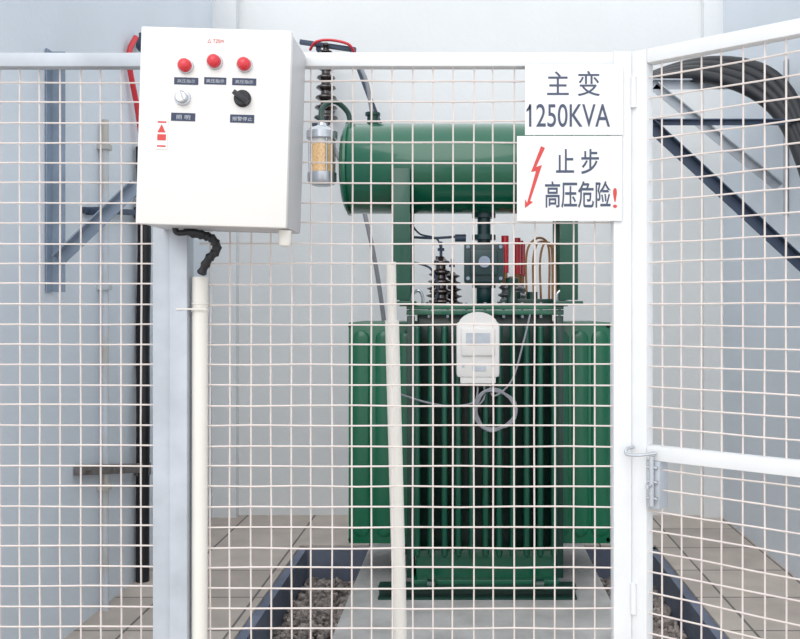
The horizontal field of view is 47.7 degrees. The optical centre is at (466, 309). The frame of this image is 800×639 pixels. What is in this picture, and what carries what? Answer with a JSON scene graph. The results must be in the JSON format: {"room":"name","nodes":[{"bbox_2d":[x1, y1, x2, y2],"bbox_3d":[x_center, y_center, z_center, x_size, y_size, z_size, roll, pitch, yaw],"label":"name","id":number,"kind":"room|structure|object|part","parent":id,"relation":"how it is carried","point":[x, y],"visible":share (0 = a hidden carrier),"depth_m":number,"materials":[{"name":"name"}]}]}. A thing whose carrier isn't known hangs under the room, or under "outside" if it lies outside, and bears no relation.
{"room":"electrical room","nodes":[
{"label":"electrical room","id":0,"kind":"room"},
{"bbox_2d":[0,0,211,638],"bbox_3d":[-1.940,-0.275,4.168,0.200,4.350,5.235,0,0,0],"label":"wall","id":1,"kind":"structure","parent":0,"point":[26,26],"depth_m":4.18,"materials":[{"name":"paint"}]},
{"bbox_2d":[45,48,136,291],"bbox_3d":[-1.614,-0.610,3.950,0.445,1.062,0.060,0,0,0],"label":"bracket","id":2,"kind":"object","parent":1,"relation":"attached to","point":[109,211],"visible":0.6,"depth_m":3.97,"materials":[{"name":"grey metal"}]},
{"bbox_2d":[97,119,111,610],"bbox_3d":[-1.812,0.275,4.500,0.055,2.450,0.060,0,0,0],"label":"drain pipe","id":3,"kind":"object","parent":1,"relation":"attached to","point":[106,148],"visible":0.66,"depth_m":4.49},
{"bbox_2d":[74,32,150,582],"bbox_3d":[-1.780,-0.015,4.616,0.121,3.030,0.840,0,0,0],"label":"power cable","id":4,"kind":"object","parent":1,"relation":"attached to","point":[146,471],"visible":0.56,"depth_m":4.95,"materials":[{"name":"rubber"}]},
{"bbox_3d":[-1.795,-0.513,4.662,0.092,0.107,0.728,0,0,0],"label":"standoff rail","id":5,"kind":"part","parent":4,"relation":"part of","materials":[{"name":"metal"}]},
{"bbox_3d":[-1.796,0.816,4.610,0.089,0.187,0.828,0,0,0],"label":"clamp rail","id":6,"kind":"part","parent":4,"relation":"part of","materials":[{"name":"metal"}]},
{"bbox_2d":[299,38,385,320],"bbox_3d":[-0.812,-0.195,6.381,0.718,3.392,0.406,0,0,0],"label":"cable termination","id":7,"kind":"object","parent":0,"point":[324,87],"visible":0.57,"depth_m":6.28,"materials":[{"name":"black rubber"}]},
{"bbox_2d":[64,515,799,638],"bbox_3d":[0.000,1.700,1.792,8.000,0.400,9.585,0,0,0],"label":"floor","id":8,"kind":"structure","parent":0,"point":[239,537],"depth_m":5.08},
{"bbox_2d":[0,52,631,638],"bbox_3d":[-0.757,0.494,1.791,2.166,2.012,0.057,0,0,0],"label":"wire mesh fence","id":9,"kind":"object","parent":8,"relation":"on","point":[180,304],"visible":0.87,"depth_m":1.80,"materials":[{"name":"white metal"}]},
{"bbox_3d":[-1.087,0.494,1.792,1.506,2.012,0.048,0,0,0],"label":"grey frame","id":10,"kind":"part","parent":9,"relation":"part of","materials":[{"name":"metal"}]},
{"bbox_2d":[136,26,304,275],"bbox_3d":[-0.459,-0.291,1.696,0.297,0.456,0.176,2,0,0],"label":"control box","id":11,"kind":"object","parent":9,"relation":"attached to","point":[221,111],"visible":1,"depth_m":1.63,"materials":[{"name":"metal"}]},
{"bbox_2d":[157,121,165,146],"bbox_3d":[-0.552,-0.318,1.629,0.015,0.046,0.002,2,0,0],"label":"print","id":12,"kind":"object","parent":11,"relation":"attached to","point":[161,125],"depth_m":1.63,"materials":[{"name":"red"}]},
{"bbox_3d":[-0.515,-0.384,1.614,0.012,0.020,0.008,2,0,0],"label":"key switch knob","id":13,"kind":"part","parent":11,"relation":"part of","materials":[{"name":"silver metal"}]},
{"bbox_2d":[232,89,250,106],"bbox_3d":[-0.406,-0.383,1.619,0.031,0.031,0.023,2,0,0],"label":"switch","id":14,"kind":"object","parent":11,"relation":"attached to","point":[240,97],"depth_m":1.62,"materials":[{"name":"black plastic"}]},
{"bbox_3d":[-0.104,0.494,1.800,0.860,2.012,0.040,0,0,0],"label":"white frame","id":15,"kind":"part","parent":9,"relation":"part of","materials":[{"name":"paint"}]},
{"bbox_2d":[624,18,799,638],"bbox_3d":[0.704,0.464,1.497,0.950,1.952,0.065,0,0,37],"label":"gate","id":16,"kind":"object","parent":9,"relation":"attached to","point":[650,470],"visible":1,"depth_m":1.73,"materials":[{"name":"white metal"}]},
{"bbox_3d":[0.373,0.340,1.764,0.028,0.092,0.036,0,0,39],"label":"latch plate","id":17,"kind":"part","parent":16,"relation":"part of","materials":[{"name":"metal"}]},
{"bbox_2d":[385,262,406,638],"bbox_3d":[-0.168,0.690,2.250,0.073,1.621,0.035,0,0,0],"label":"conduit pipe","id":18,"kind":"object","parent":8,"relation":"on","point":[399,574],"visible":0.88,"depth_m":2.23,"materials":[{"name":"beige plastic"}]},
{"bbox_2d":[236,543,727,638],"bbox_3d":[0.068,1.675,4.220,2.265,0.450,3.040,0,0,0],"label":"pit","id":19,"kind":"object","parent":8,"relation":"in","point":[321,577],"visible":0.66,"depth_m":4.64,"materials":[{"name":"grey concrete"}]},
{"bbox_2d":[306,99,610,599],"bbox_3d":[-0.026,0.174,4.933,1.588,2.552,1.174,0,0,0],"label":"transformer","id":20,"kind":"object","parent":19,"relation":"on","point":[381,132],"visible":0.79,"depth_m":4.60,"materials":[{"name":"green paint"}]},
{"bbox_3d":[-0.741,-0.859,4.600,0.116,0.031,0.116,0,0,0],"label":"breather glass","id":21,"kind":"part","parent":20,"relation":"part of","materials":[{"name":"clear glass"}]},
{"bbox_3d":[0.052,-0.743,4.740,1.431,0.470,0.470,0,0,0],"label":"conservator tank","id":22,"kind":"part","parent":20,"relation":"part of","materials":[{"name":"green metal"}]},
{"bbox_3d":[0.092,0.700,5.080,0.705,1.360,0.800,0,0,0],"label":"tank","id":23,"kind":"part","parent":20,"relation":"part of","materials":[{"name":"green metal"}]},
{"bbox_3d":[0.092,1.308,5.025,0.745,0.165,0.950,0,0,0],"label":"tank","id":24,"kind":"part","parent":20,"relation":"part of","materials":[{"name":"green metal"}]},
{"bbox_2d":[239,0,700,514],"bbox_3d":[0.005,-0.275,6.685,3.690,4.350,0.200,0,0,0],"label":"wall","id":25,"kind":"structure","parent":0,"point":[631,26],"depth_m":6.58,"materials":[{"name":"paint"}]},
{"bbox_2d":[212,0,238,517],"bbox_3d":[-1.754,-0.475,6.543,0.172,3.950,0.085,0,0,0],"label":"trim","id":26,"kind":"structure","parent":25,"relation":"attached to","point":[225,13],"depth_m":6.50,"materials":[{"name":"paint"}]},
{"bbox_2d":[701,0,722,517],"bbox_3d":[1.781,-0.475,6.543,0.138,3.950,0.085,0,0,0],"label":"trim","id":27,"kind":"structure","parent":25,"relation":"attached to","point":[711,10],"depth_m":6.50,"materials":[{"name":"paint"}]},
{"bbox_2d":[723,0,799,577],"bbox_3d":[1.950,-0.275,4.168,0.200,4.350,5.235,0,0,0],"label":"wall","id":28,"kind":"structure","parent":0,"point":[738,15],"depth_m":5.69,"materials":[{"name":"paint"}]},
{"bbox_2d":[653,59,787,215],"bbox_3d":[1.452,-0.997,5.200,0.789,0.896,0.060,0,0,0],"label":"bracket","id":29,"kind":"object","parent":28,"relation":"attached to","point":[673,101],"visible":0.44,"depth_m":5.22,"materials":[{"name":"grey metal"}]},
{"bbox_2d":[653,56,799,176],"bbox_3d":[1.313,-0.995,5.465,0.329,1.066,2.201,0,0,-26],"label":"cable bundle","id":30,"kind":"object","parent":29,"relation":"attached to","point":[753,70],"visible":0.55,"depth_m":4.93,"materials":[{"name":"rubber"}]},
{"bbox_2d":[653,119,799,271],"bbox_3d":[1.396,-0.607,4.750,0.900,1.003,0.060,0,0,0],"label":"bracket","id":31,"kind":"object","parent":28,"relation":"attached to","point":[671,144],"visible":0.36,"depth_m":4.77,"materials":[{"name":"metal"}]}
]}

